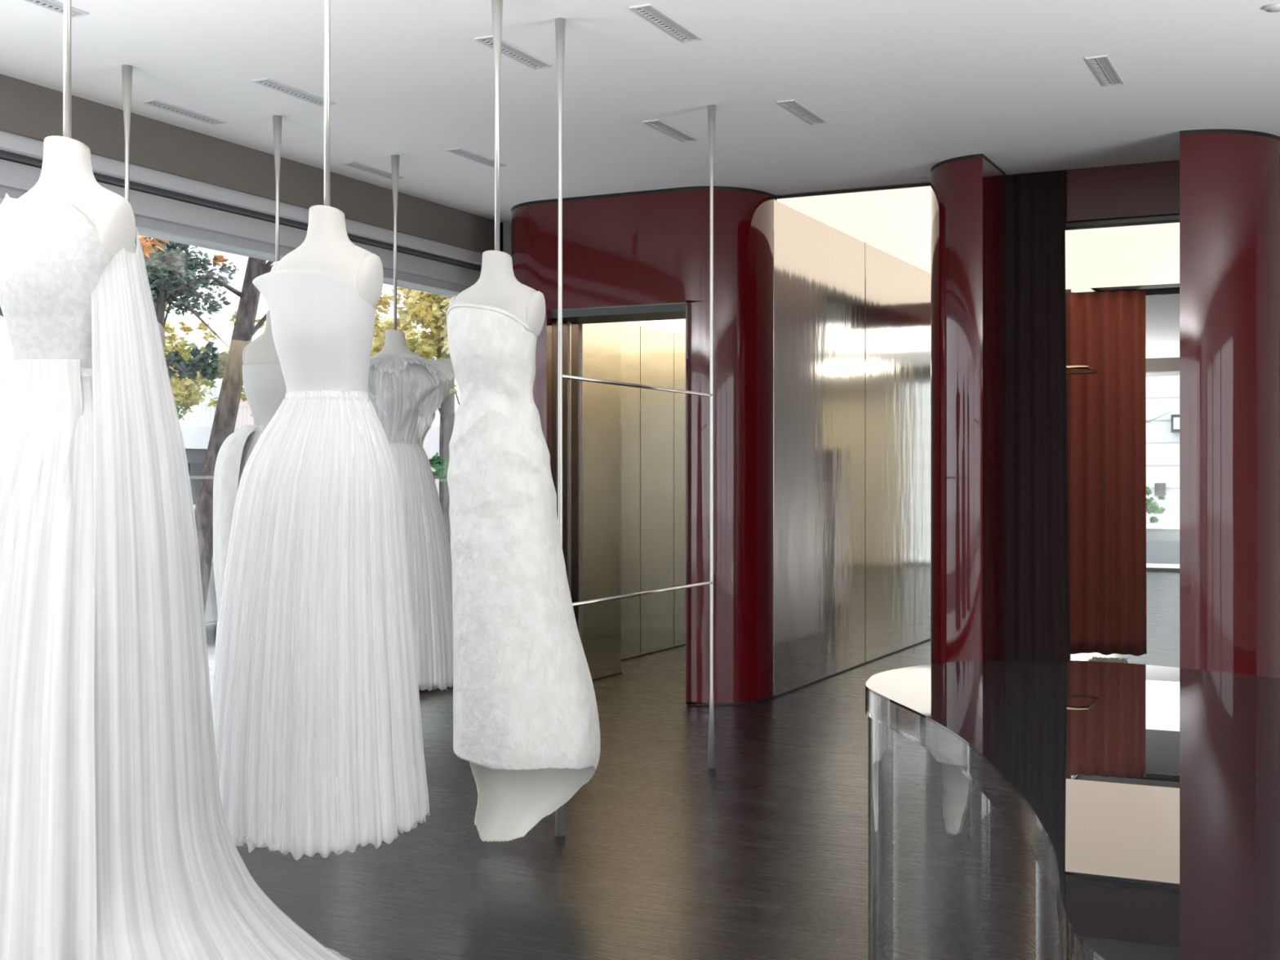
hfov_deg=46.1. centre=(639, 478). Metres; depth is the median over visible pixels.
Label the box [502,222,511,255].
wall
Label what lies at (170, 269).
pine tree
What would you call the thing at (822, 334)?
wall
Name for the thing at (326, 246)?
mannequin
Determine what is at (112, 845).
gown
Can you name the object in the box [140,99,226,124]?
ceiling vent
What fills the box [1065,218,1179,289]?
ceiling
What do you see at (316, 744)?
gown
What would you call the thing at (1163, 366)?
window
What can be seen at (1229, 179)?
column
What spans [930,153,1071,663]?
column
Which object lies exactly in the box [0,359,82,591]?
drape
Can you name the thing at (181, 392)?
maple tree
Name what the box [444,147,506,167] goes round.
ceiling vent
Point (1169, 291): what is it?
track
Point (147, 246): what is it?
maple tree
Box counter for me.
[865,660,1279,959]
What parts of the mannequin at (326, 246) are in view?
neck plate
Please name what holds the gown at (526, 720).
hanging from the mannequin at (497, 286)
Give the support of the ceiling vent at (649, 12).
in the ceiling at (902, 89)
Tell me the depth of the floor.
5.63 m
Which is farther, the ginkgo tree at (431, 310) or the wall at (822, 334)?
the ginkgo tree at (431, 310)
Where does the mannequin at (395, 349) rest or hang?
hanging from the ceiling at (902, 89)
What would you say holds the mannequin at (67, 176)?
hanging from the ceiling at (902, 89)
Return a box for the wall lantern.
[1170,414,1179,432]
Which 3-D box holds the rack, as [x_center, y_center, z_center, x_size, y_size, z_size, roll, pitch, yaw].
[0.017,-0.200,6.584,0.041,3.200,1.562,0,0,26]
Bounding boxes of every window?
[0,130,482,738]
[1146,357,1179,572]
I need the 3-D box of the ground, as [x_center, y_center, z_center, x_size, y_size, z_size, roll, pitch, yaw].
[-2.506,1.660,17.853,100.000,0.120,110.000,0,0,26]
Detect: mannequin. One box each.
[18,0,135,258]
[121,64,164,355]
[242,115,282,364]
[270,0,383,307]
[368,154,426,384]
[448,0,545,340]
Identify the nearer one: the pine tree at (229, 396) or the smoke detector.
the smoke detector
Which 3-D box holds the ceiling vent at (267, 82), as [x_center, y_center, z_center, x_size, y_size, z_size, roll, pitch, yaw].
[-1.609,-1.797,7.011,0.090,0.006,0.500,0,0,26]
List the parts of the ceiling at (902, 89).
light panel, light panel, light panel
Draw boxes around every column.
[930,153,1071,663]
[1179,128,1279,678]
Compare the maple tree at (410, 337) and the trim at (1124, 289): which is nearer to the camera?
the trim at (1124, 289)
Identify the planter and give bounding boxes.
[1146,486,1179,564]
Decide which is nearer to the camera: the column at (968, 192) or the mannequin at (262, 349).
the mannequin at (262, 349)
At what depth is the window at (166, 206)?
8.24 m
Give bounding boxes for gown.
[0,193,332,959]
[210,269,426,857]
[213,363,286,704]
[368,359,453,688]
[446,302,600,842]
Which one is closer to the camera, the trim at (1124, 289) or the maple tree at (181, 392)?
the trim at (1124, 289)
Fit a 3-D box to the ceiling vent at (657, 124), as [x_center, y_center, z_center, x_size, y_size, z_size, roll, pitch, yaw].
[0.160,-1.797,7.792,0.090,0.006,0.500,0,0,26]
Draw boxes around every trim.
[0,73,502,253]
[500,222,502,251]
[1098,288,1136,291]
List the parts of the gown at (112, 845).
panel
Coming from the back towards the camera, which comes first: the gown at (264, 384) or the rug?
the rug
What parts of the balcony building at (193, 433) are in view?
railing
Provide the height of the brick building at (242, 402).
3.950 m
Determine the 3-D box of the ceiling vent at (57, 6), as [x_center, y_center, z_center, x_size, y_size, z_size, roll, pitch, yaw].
[-2.281,-1.797,5.614,0.090,0.006,0.500,0,0,26]
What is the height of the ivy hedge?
2.382 m
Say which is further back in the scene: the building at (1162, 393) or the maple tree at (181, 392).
the building at (1162, 393)
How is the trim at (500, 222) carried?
attached to the wall at (506, 228)
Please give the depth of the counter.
2.34 m
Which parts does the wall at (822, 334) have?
panel, trim, panel, trim, trim, panel, panel, trim, steel panel, trim, steel panel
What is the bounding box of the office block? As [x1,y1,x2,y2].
[417,426,439,506]
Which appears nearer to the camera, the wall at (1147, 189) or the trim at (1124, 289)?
the wall at (1147, 189)
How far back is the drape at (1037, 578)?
8.81 m
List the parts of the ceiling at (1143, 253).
light panel, light panel, frame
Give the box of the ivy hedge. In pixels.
[427,414,454,577]
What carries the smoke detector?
attached to the ceiling at (902, 89)
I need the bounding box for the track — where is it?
[1075,287,1179,295]
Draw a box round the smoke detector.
[1265,2,1279,12]
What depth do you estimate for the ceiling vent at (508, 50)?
6.37 m
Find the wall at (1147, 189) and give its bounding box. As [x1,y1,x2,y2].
[1005,160,1179,222]
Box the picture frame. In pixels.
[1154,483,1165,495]
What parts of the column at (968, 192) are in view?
trim, panel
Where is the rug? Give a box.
[1085,655,1128,663]
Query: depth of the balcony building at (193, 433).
30.11 m
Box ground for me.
[200,563,1179,713]
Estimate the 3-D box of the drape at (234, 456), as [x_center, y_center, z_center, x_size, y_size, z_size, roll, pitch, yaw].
[-1.986,0.223,7.547,0.340,0.970,0.506,0,0,26]
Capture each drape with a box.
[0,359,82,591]
[213,425,257,621]
[1005,169,1070,660]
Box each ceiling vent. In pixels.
[23,0,88,17]
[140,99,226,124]
[251,78,335,106]
[341,161,404,179]
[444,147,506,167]
[474,35,552,69]
[629,4,702,42]
[642,119,697,142]
[776,99,827,124]
[1084,55,1124,86]
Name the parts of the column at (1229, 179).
trim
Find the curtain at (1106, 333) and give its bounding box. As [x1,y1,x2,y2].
[1065,290,1146,656]
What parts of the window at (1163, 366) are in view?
sill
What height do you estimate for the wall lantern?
0.350 m
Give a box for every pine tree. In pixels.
[133,234,239,386]
[167,257,274,642]
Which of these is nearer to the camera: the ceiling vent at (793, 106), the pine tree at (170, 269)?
the ceiling vent at (793, 106)
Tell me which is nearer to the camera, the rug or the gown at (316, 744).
the gown at (316, 744)
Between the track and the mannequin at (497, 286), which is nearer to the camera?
the mannequin at (497, 286)
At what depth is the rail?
11.18 m
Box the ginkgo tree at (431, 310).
[373,286,459,581]
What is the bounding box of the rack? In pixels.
[555,17,715,835]
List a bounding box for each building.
[0,367,251,505]
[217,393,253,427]
[1146,376,1179,522]
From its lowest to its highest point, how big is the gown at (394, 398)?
1.841 m
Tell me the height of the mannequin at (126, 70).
2.011 m
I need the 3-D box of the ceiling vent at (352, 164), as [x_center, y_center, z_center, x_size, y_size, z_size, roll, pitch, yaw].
[-1.560,-1.797,8.796,0.090,0.006,0.500,0,0,26]
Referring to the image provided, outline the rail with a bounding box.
[1066,365,1099,374]
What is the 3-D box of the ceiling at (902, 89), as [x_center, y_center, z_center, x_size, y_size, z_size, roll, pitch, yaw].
[3.789,-1.907,9.108,9.870,0.285,28.100,0,0,26]
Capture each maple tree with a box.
[0,235,170,318]
[162,254,244,420]
[166,308,437,417]
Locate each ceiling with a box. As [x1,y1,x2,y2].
[0,0,1279,358]
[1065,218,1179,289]
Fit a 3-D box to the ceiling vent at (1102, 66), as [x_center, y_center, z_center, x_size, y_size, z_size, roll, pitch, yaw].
[2.055,-1.797,6.646,0.090,0.006,0.500,0,0,26]
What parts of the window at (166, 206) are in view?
frame, frame, sill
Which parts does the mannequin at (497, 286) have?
neck plate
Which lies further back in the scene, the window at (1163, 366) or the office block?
the office block
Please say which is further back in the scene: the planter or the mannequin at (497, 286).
the planter
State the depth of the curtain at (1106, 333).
11.54 m
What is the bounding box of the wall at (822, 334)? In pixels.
[511,186,930,705]
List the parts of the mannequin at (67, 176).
neck plate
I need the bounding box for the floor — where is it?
[100,571,1179,959]

